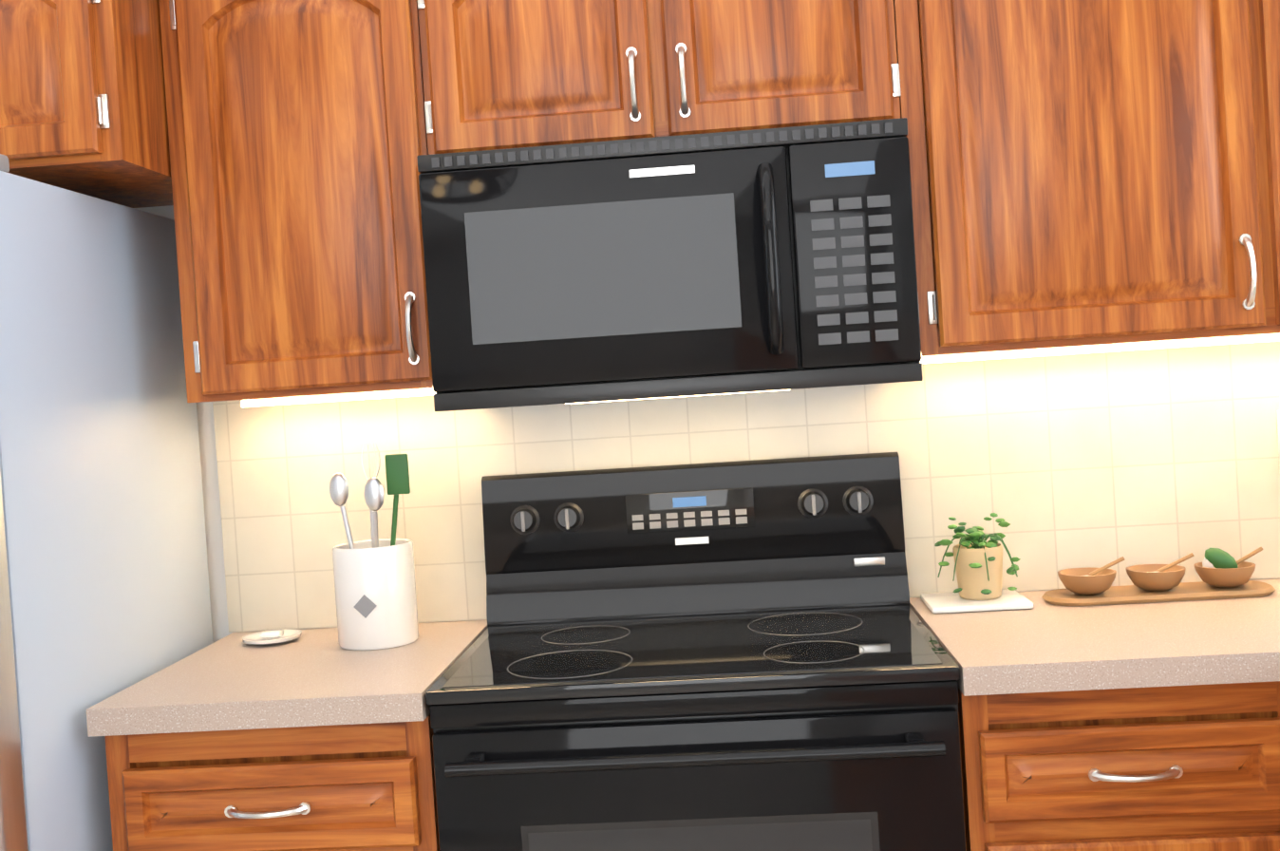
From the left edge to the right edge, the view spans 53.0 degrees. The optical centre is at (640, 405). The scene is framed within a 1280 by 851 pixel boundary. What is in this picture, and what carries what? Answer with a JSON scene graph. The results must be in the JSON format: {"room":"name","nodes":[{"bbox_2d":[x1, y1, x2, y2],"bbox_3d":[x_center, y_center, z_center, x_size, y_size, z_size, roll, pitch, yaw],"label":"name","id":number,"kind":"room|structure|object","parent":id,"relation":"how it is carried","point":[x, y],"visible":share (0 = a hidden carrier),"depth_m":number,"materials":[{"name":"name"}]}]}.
{"room":"kitchen","nodes":[
{"label":"kitchen","id":0,"kind":"room"},
{"bbox_2d":[133,205,1270,642],"bbox_3d":[-0.709,0.035,2.518,4.930,2.600,0.200,-4,1,4],"label":"wall","id":1,"kind":"structure","parent":0,"point":[212,517],"depth_m":2.43,"materials":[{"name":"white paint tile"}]},
{"bbox_2d":[0,0,173,207],"bbox_3d":[-1.256,-0.524,2.186,0.945,0.350,0.505,-4,1,4],"label":"upper cabinet","id":2,"kind":"object","parent":1,"relation":"attached to","point":[83,104],"visible":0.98,"depth_m":1.95,"materials":[{"name":"brown wood"}]},
{"bbox_2d":[158,0,432,402],"bbox_3d":[-0.552,-0.383,2.225,0.429,0.725,0.340,-4,1,4],"label":"upper cabinet","id":3,"kind":"object","parent":1,"relation":"attached to","point":[297,135],"visible":0.96,"depth_m":2.09,"materials":[{"name":"brown wood"}]},
{"bbox_2d":[417,0,900,154],"bbox_3d":[0.033,-0.601,2.181,0.764,0.362,0.340,-4,1,4],"label":"upper cabinet","id":4,"kind":"object","parent":1,"relation":"attached to","point":[501,74],"visible":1,"depth_m":2.05,"materials":[{"name":"brown wood"}]},
{"bbox_2d":[416,117,922,411],"bbox_3d":[0.053,-0.216,2.139,0.757,0.402,0.436,-4,1,4],"label":"over-the-range microwave","id":5,"kind":"object","parent":4,"relation":"attached to","point":[758,260],"visible":1,"depth_m":1.97,"materials":[{"name":"black"}]},
{"bbox_2d":[212,333,1279,632],"bbox_3d":[-0.196,0.164,2.330,3.900,0.456,0.113,-4,1,4],"label":"tile backsplash","id":6,"kind":"structure","parent":1,"relation":"attached to","point":[1130,457],"depth_m":2.33,"materials":[{"name":"beige tile"}]},
{"bbox_2d":[1276,409,1279,470],"bbox_3d":[1.170,0.062,2.282,0.070,0.115,0.007,-4,1,4],"label":"outlet","id":7,"kind":"object","parent":6,"relation":"attached to","point":[1278,421],"visible":1,"depth_m":2.28,"materials":[{"name":"white plastic"}]},
{"bbox_2d":[893,0,1279,356],"bbox_3d":[0.962,-0.478,2.121,1.080,0.725,0.340,-4,1,4],"label":"upper cabinet","id":8,"kind":"object","parent":1,"relation":"attached to","point":[1093,172],"visible":1,"depth_m":2.00,"materials":[{"name":"brown wood"}]},
{"bbox_3d":[2.025,1.199,2.206,8.670,0.060,9.140,-4,1,4],"label":"floor","id":9,"kind":"structure","parent":0,"visible":0},
{"bbox_2d":[0,153,213,850],"bbox_3d":[-1.239,0.523,2.030,0.850,1.714,0.804,-4,1,4],"label":"fridge","id":10,"kind":"object","parent":9,"relation":"on","point":[104,590],"visible":0.7,"depth_m":1.95,"materials":[{"name":"silver metal"}]},
{"bbox_2d":[104,714,439,850],"bbox_3d":[-0.507,0.895,2.131,0.487,0.873,0.580,-4,1,4],"label":"base cabinet","id":11,"kind":"object","parent":9,"relation":"on","point":[356,787],"visible":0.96,"depth_m":1.87,"materials":[{"name":"brown wood"}]},
{"bbox_2d":[86,619,487,736],"bbox_3d":[-0.539,0.439,2.128,0.496,0.040,0.558,-4,1,4],"label":"countertop","id":12,"kind":"structure","parent":11,"relation":"on","point":[313,677],"depth_m":1.94,"materials":[{"name":"laminate"}]},
{"bbox_2d":[242,628,301,645],"bbox_3d":[-0.660,0.413,2.302,0.104,0.020,0.104,-4,1,4],"label":"spoon rest","id":13,"kind":"object","parent":12,"relation":"on","point":[267,637],"visible":1,"depth_m":2.29,"materials":[{"name":"white ceramic"}]},
{"bbox_2d":[329,443,418,650],"bbox_3d":[-0.464,0.239,2.229,0.142,0.345,0.140,-4,1,4],"label":"utensil crock","id":14,"kind":"object","parent":12,"relation":"on","point":[375,592],"visible":1,"depth_m":2.18,"materials":[{"name":"white ceramic"},{"name":"brushed stainless steel"},{"name":"green plastic"}]},
{"bbox_2d":[425,451,966,850],"bbox_3d":[0.105,0.703,2.055,0.757,1.182,0.596,-4,1,4],"label":"electric range","id":15,"kind":"object","parent":9,"relation":"on","point":[746,655],"visible":1,"depth_m":1.84,"materials":[{"name":"black metal"}]},
{"bbox_2d":[958,680,1279,850],"bbox_3d":[0.731,0.818,2.047,0.467,0.873,0.580,-4,1,4],"label":"base cabinet","id":16,"kind":"object","parent":9,"relation":"on","point":[1194,767],"visible":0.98,"depth_m":1.79,"materials":[{"name":"brown wood"}]},
{"bbox_3d":[1.210,0.814,0.642,0.676,0.873,3.090,-4,1,4],"label":"base cabinet","id":17,"kind":"object","parent":9,"relation":"on","visible":0},
{"bbox_2d":[909,578,1279,696],"bbox_3d":[1.157,0.358,0.679,1.564,0.040,3.218,-4,1,4],"label":"countertop","id":18,"kind":"structure","parent":17,"relation":"on","point":[1042,645],"depth_m":1.86,"materials":[{"name":"laminate"}]},
{"bbox_2d":[920,512,1034,613],"bbox_3d":[0.576,0.268,2.226,0.170,0.154,0.140,-4,1,4],"label":"potted plant","id":19,"kind":"object","parent":18,"relation":"on","point":[978,561],"visible":1,"depth_m":2.19,"materials":[{"name":"green plant"}]},
{"bbox_2d":[1041,546,1275,605],"bbox_3d":[0.882,0.286,2.196,0.380,0.079,0.112,-4,1,4],"label":"bowls","id":20,"kind":"object","parent":18,"relation":"on","point":[1222,574],"visible":0.98,"depth_m":2.17,"materials":[{"name":"brown wood"}]}
]}

